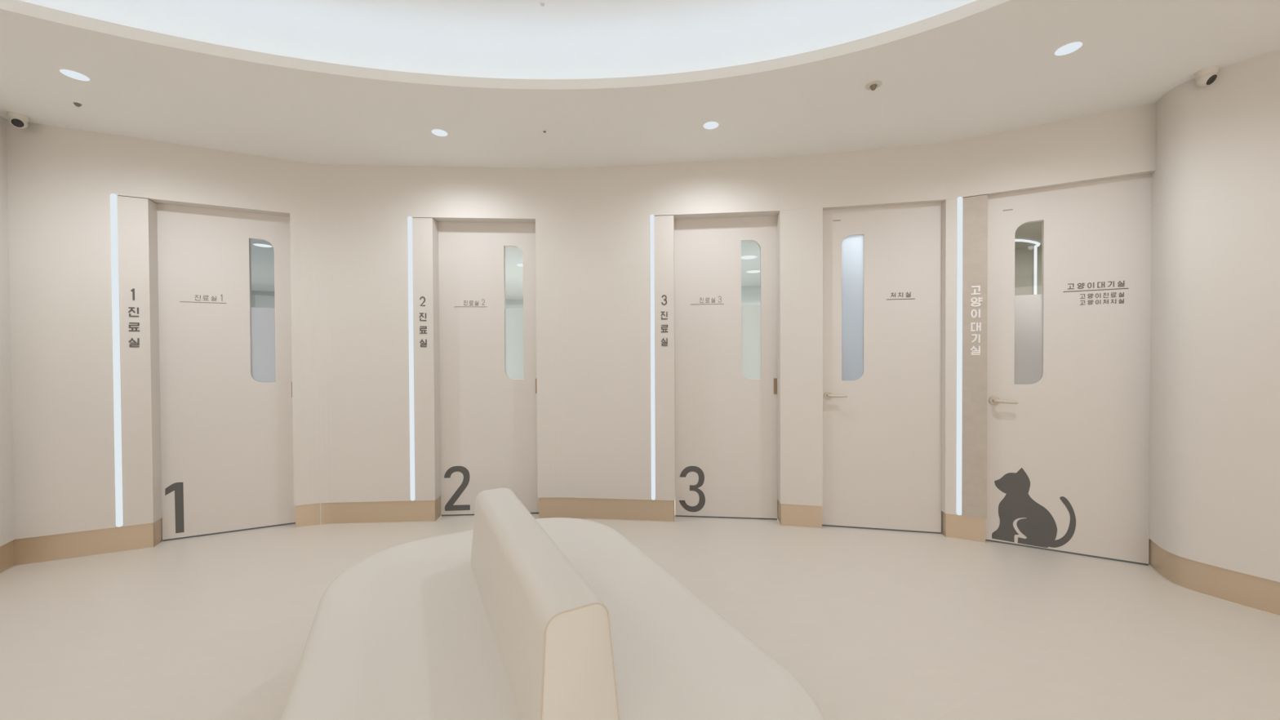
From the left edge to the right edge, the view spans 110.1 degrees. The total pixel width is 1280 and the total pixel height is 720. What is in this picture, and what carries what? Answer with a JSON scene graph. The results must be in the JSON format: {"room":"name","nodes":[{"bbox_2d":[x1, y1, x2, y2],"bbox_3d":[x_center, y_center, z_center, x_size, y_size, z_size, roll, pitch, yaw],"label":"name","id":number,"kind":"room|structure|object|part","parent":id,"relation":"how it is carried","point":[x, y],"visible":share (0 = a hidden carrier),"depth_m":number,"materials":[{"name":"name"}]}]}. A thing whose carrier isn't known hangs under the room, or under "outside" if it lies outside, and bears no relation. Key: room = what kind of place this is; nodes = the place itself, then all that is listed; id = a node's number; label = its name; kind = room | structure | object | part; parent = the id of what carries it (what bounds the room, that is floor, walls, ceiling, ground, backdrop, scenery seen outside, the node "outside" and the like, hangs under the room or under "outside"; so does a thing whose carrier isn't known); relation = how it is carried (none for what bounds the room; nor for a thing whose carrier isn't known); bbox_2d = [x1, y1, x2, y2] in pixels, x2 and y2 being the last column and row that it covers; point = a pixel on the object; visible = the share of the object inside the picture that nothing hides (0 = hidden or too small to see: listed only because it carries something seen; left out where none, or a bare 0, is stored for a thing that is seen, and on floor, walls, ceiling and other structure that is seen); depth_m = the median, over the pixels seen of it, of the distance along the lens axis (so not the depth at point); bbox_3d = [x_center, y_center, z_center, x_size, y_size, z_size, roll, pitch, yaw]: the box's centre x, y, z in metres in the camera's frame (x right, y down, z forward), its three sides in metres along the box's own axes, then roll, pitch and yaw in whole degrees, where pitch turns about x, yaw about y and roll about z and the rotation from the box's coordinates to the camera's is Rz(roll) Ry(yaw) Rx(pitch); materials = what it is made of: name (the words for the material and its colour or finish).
{"room":"veterinary clinic","nodes":[
{"label":"veterinary clinic","id":0,"kind":"room"},
{"bbox_2d":[0,115,14,546],"bbox_3d":[-3.948,-0.074,-0.588,0.395,2.819,6.827,0,1,0],"label":"wall","id":1,"kind":"structure","parent":0,"point":[6,487],"depth_m":2.76,"materials":[{"name":"paint"}]},
{"bbox_2d":[0,539,13,573],"bbox_3d":[-3.856,1.250,-0.575,0.209,0.170,6.823,0,1,0],"label":"baseboard","id":2,"kind":"structure","parent":1,"relation":"attached to","point":[6,550],"depth_m":2.76,"materials":[{"name":"brown wood"}]},
{"bbox_2d":[250,239,759,378],"bbox_3d":[-2.074,-0.018,5.838,10.862,2.550,8.315,-1,1,-25],"label":"wall","id":3,"kind":"structure","parent":0,"point":[262,258],"depth_m":6.73,"materials":[{"name":"grey paint"}]},
{"bbox_2d":[252,243,273,247],"bbox_3d":[-4.022,-1.220,4.770,0.172,0.004,0.172,0,1,0],"label":"light","id":4,"kind":"object","parent":3,"relation":"attached to","point":[254,244],"visible":1,"depth_m":4.75,"materials":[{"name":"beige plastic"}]},
{"bbox_2d":[741,255,758,259],"bbox_3d":[1.326,-1.254,5.474,0.230,0.004,0.230,0,1,0],"label":"light","id":5,"kind":"object","parent":3,"relation":"attached to","point":[744,257],"visible":0.85,"depth_m":5.46,"materials":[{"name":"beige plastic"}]},
{"bbox_2d":[746,270,759,273],"bbox_3d":[1.634,-1.266,6.417,0.230,0.004,0.230,0,1,0],"label":"light","id":6,"kind":"object","parent":3,"relation":"attached to","point":[749,271],"visible":0.84,"depth_m":6.39,"materials":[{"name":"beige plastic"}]},
{"bbox_2d":[5,102,1155,540],"bbox_3d":[-0.494,-0.132,3.237,7.398,2.819,1.120,0,1,0],"label":"wall","id":7,"kind":"structure","parent":0,"point":[348,223],"depth_m":3.40,"materials":[{"name":"paint"}]},
{"bbox_2d":[13,518,161,565],"bbox_3d":[-3.681,1.211,2.995,0.663,0.170,0.103,-1,1,-25],"label":"baseboard","id":8,"kind":"structure","parent":7,"relation":"attached to","point":[86,543],"depth_m":2.95,"materials":[{"name":"brown wood"}]},
{"bbox_2d":[110,193,123,527],"bbox_3d":[-3.509,0.006,2.998,0.036,2.236,0.004,-1,1,-25],"label":"light strip","id":9,"kind":"object","parent":7,"relation":"attached to","point":[113,197],"visible":1,"depth_m":3.00,"materials":[{"name":"beige plastic"}]},
{"bbox_2d":[117,195,162,526],"bbox_3d":[-3.472,0.008,3.138,0.147,2.229,0.223,-1,1,-25],"label":"sign panel","id":10,"kind":"object","parent":7,"relation":"attached to","point":[137,216],"visible":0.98,"depth_m":3.05,"materials":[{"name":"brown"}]},
{"bbox_2d":[156,203,295,541],"bbox_3d":[-3.058,0.089,3.354,0.784,2.400,0.044,-1,1,-25],"label":"door","id":11,"kind":"structure","parent":7,"relation":"in","point":[225,363],"depth_m":3.31,"materials":[{"name":"beige wood"}]},
{"bbox_2d":[295,503,319,527],"bbox_3d":[-2.588,1.200,3.502,0.162,0.170,0.103,-1,1,-22],"label":"baseboard","id":12,"kind":"structure","parent":7,"relation":"attached to","point":[305,514],"depth_m":3.46,"materials":[{"name":"brown wood"}]},
{"bbox_2d":[320,496,440,524],"bbox_3d":[-2.059,1.197,3.571,0.867,0.170,0.113,0,1,-4],"label":"baseboard","id":13,"kind":"structure","parent":7,"relation":"attached to","point":[415,510],"depth_m":3.52,"materials":[{"name":"brown wood"}]},
{"bbox_2d":[407,216,415,501],"bbox_3d":[-1.796,-0.008,3.513,0.038,2.236,0.004,0,1,-3],"label":"light strip","id":14,"kind":"object","parent":7,"relation":"attached to","point":[410,243],"visible":1,"depth_m":3.51,"materials":[{"name":"beige plastic"}]},
{"bbox_2d":[412,217,440,500],"bbox_3d":[-1.708,-0.006,3.629,0.152,2.229,0.223,0,1,-3],"label":"sign panel","id":15,"kind":"object","parent":7,"relation":"attached to","point":[424,230],"visible":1,"depth_m":3.52,"materials":[{"name":"brown"}]},
{"bbox_2d":[438,222,538,515],"bbox_3d":[-1.234,0.076,3.688,0.800,2.400,0.044,0,1,-3],"label":"door","id":16,"kind":"structure","parent":7,"relation":"in","point":[488,398],"depth_m":3.67,"materials":[{"name":"beige wood"}]},
{"bbox_2d":[538,497,674,521],"bbox_3d":[-0.274,1.187,3.609,1.103,0.170,0.117,0,1,5],"label":"baseboard","id":17,"kind":"structure","parent":7,"relation":"attached to","point":[549,507],"depth_m":3.56,"materials":[{"name":"brown wood"}]},
{"bbox_2d":[0,502,1279,617],"bbox_3d":[0.130,1.226,-0.194,8.166,0.170,7.586,0,1,0],"label":"trim","id":18,"kind":"structure","parent":7,"relation":"attached to","point":[1149,566],"depth_m":3.04,"materials":[{"name":"beige wood"}]},
{"bbox_2d":[649,214,655,500],"bbox_3d":[0.100,-0.017,3.502,0.035,2.236,0.004,0,1,6],"label":"light strip","id":19,"kind":"object","parent":7,"relation":"attached to","point":[651,216],"visible":1,"depth_m":3.50,"materials":[{"name":"beige plastic"}]},
{"bbox_2d":[654,215,675,500],"bbox_3d":[0.204,-0.015,3.602,0.150,2.229,0.223,0,1,6],"label":"sign panel","id":20,"kind":"object","parent":7,"relation":"attached to","point":[664,353],"visible":1,"depth_m":3.49,"materials":[{"name":"brown"}]},
{"bbox_2d":[674,215,777,519],"bbox_3d":[0.682,0.068,3.587,0.804,2.400,0.044,0,1,6],"label":"door","id":21,"kind":"structure","parent":7,"relation":"in","point":[726,420],"depth_m":3.57,"materials":[{"name":"beige wood"}]},
{"bbox_2d":[777,500,822,528],"bbox_3d":[1.229,1.182,3.449,0.306,0.170,0.117,0,1,12],"label":"baseboard","id":22,"kind":"structure","parent":7,"relation":"attached to","point":[797,515],"depth_m":3.39,"materials":[{"name":"brown wood"}]},
{"bbox_2d":[822,202,942,533],"bbox_3d":[1.777,0.065,3.305,0.820,2.400,0.103,0,1,12],"label":"door","id":23,"kind":"structure","parent":7,"relation":"in","point":[882,265],"depth_m":3.31,"materials":[{"name":"beige wood"}]},
{"bbox_3d":[1.474,0.269,3.345,0.136,0.022,0.055,0,1,12],"label":"lever","id":24,"kind":"part","parent":23,"relation":"part of","materials":[{"name":"beige"}]},
{"bbox_2d":[955,196,962,515],"bbox_3d":[2.241,-0.024,3.138,0.034,2.236,0.004,0,1,28],"label":"light strip","id":25,"kind":"object","parent":7,"relation":"attached to","point":[959,200],"visible":1,"depth_m":3.14,"materials":[{"name":"beige plastic"}]},
{"bbox_2d":[942,511,985,542],"bbox_3d":[2.277,1.180,3.150,0.247,0.170,0.051,0,1,38],"label":"baseboard","id":26,"kind":"structure","parent":7,"relation":"attached to","point":[965,527],"depth_m":3.14,"materials":[{"name":"brown wood"}]},
{"bbox_2d":[962,194,987,519],"bbox_3d":[2.371,-0.022,3.194,0.138,2.229,0.223,0,1,28],"label":"sign panel","id":27,"kind":"object","parent":7,"relation":"attached to","point":[975,250],"visible":0.98,"depth_m":3.10,"materials":[{"name":"brown paint"}]},
{"bbox_2d":[985,173,1151,565],"bbox_3d":[2.757,0.065,2.914,0.807,2.400,0.103,0,1,28],"label":"door","id":28,"kind":"structure","parent":7,"relation":"in","point":[1068,363],"depth_m":2.90,"materials":[{"name":"beige wood"}]},
{"bbox_3d":[2.482,0.282,3.038,0.129,0.026,0.055,0,1,28],"label":"lever","id":29,"kind":"part","parent":28,"relation":"part of","materials":[{"name":"beige"}]},
{"bbox_2d":[0,0,1279,168],"bbox_3d":[-0.008,-1.668,-0.193,9.200,0.361,8.250,0,1,0],"label":"ceiling","id":30,"kind":"structure","parent":0,"point":[609,82],"depth_m":2.51,"materials":[{"name":"white paint"}]},
{"bbox_2d":[6,111,29,128],"bbox_3d":[-3.807,-1.460,2.739,0.082,0.079,0.082,0,1,0],"label":"security camera","id":31,"kind":"object","parent":30,"relation":"attached to","point":[17,120],"visible":1,"depth_m":2.72,"materials":[{"name":"beige plastic"}]},
{"bbox_2d":[57,68,91,81],"bbox_3d":[-2.974,-1.498,2.354,0.107,0.004,0.107,0,1,0],"label":"recessed light","id":32,"kind":"object","parent":30,"relation":"in","point":[68,73],"visible":1,"depth_m":2.35,"materials":[{"name":"white paint"}]},
{"bbox_2d":[71,101,83,106],"bbox_3d":[-3.284,-1.491,2.611,0.040,0.020,0.040,0,1,0],"label":"sprinkler head","id":33,"kind":"object","parent":30,"relation":"attached to","point":[77,104],"visible":1,"depth_m":2.60},
{"bbox_2d":[431,128,448,136],"bbox_3d":[-1.335,-1.513,2.980,0.107,0.004,0.107,0,1,0],"label":"recessed light","id":34,"kind":"object","parent":30,"relation":"in","point":[439,132],"visible":1,"depth_m":2.97,"materials":[{"name":"white paint"}]},
{"bbox_2d":[702,120,719,129],"bbox_3d":[0.460,-1.521,2.901,0.107,0.004,0.107,0,1,0],"label":"recessed light","id":35,"kind":"object","parent":30,"relation":"in","point":[709,125],"visible":1,"depth_m":2.89,"materials":[{"name":"white paint"}]},
{"bbox_2d":[865,80,882,90],"bbox_3d":[1.292,-1.509,2.476,0.084,0.026,0.084,0,1,0],"label":"sprinkler head","id":36,"kind":"object","parent":30,"relation":"attached to","point":[873,85],"visible":1,"depth_m":2.46},
{"bbox_2d":[1053,40,1084,56],"bbox_3d":[2.095,-1.521,2.188,0.107,0.004,0.107,0,1,0],"label":"recessed light","id":37,"kind":"object","parent":30,"relation":"in","point":[1066,49],"visible":1,"depth_m":2.18,"materials":[{"name":"white paint"}]},
{"bbox_2d":[1194,65,1219,86],"bbox_3d":[2.995,-1.490,2.364,0.082,0.080,0.082,0,1,0],"label":"security camera","id":38,"kind":"object","parent":30,"relation":"attached to","point":[1205,77],"visible":1,"depth_m":2.35,"materials":[{"name":"beige plastic"}]},
{"bbox_2d":[0,500,1279,719],"bbox_3d":[0.207,1.316,2.114,10.800,0.060,13.000,0,1,0],"label":"floor","id":39,"kind":"structure","parent":0,"point":[874,624],"depth_m":2.19,"materials":[{"name":"plastic"}]},
{"bbox_2d":[280,488,826,719],"bbox_3d":[-0.388,0.925,1.480,1.250,0.742,1.890,-1,1,-28],"label":"bench","id":40,"kind":"object","parent":39,"relation":"on","point":[514,615],"visible":1,"depth_m":1.29,"materials":[{"name":"beige leather"}]},
{"bbox_3d":[-0.389,0.709,1.476,0.196,0.310,1.103,-1,1,-28],"label":"backrest","id":41,"kind":"part","parent":40,"relation":"part of","materials":[{"name":"beige leather"}]},
{"bbox_2d":[773,378,776,393],"bbox_3d":[1.067,0.206,3.529,0.018,0.116,0.002,0,1,6],"label":"door handle","id":42,"kind":"object","parent":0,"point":[775,380],"depth_m":3.53,"materials":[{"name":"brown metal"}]},
{"bbox_2d":[1014,221,1041,295],"bbox_3d":[3.625,-0.027,4.054,1.550,2.550,2.580,0,1,28],"label":"wall","id":43,"kind":"structure","parent":0,"point":[1024,251],"depth_m":5.03,"materials":[{"name":"grey paint"}]},
{"bbox_2d":[1014,239,1039,294],"bbox_3d":[4.013,-0.311,4.752,0.796,1.899,0.159,0,1,-18],"label":"light","id":44,"kind":"object","parent":43,"relation":"attached to","point":[1037,244],"visible":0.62,"depth_m":4.91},
{"bbox_2d":[1148,48,1279,582],"bbox_3d":[4.069,-0.114,-0.516,1.002,2.819,6.982,0,1,-10],"label":"wall","id":45,"kind":"structure","parent":0,"point":[1215,416],"depth_m":2.36,"materials":[{"name":"paint"}]},
{"bbox_2d":[1148,537,1279,615],"bbox_3d":[3.973,1.211,-0.504,0.785,0.170,6.940,0,1,-10],"label":"baseboard","id":46,"kind":"structure","parent":45,"relation":"attached to","point":[1248,590],"depth_m":2.38,"materials":[{"name":"brown wood"}]}
]}

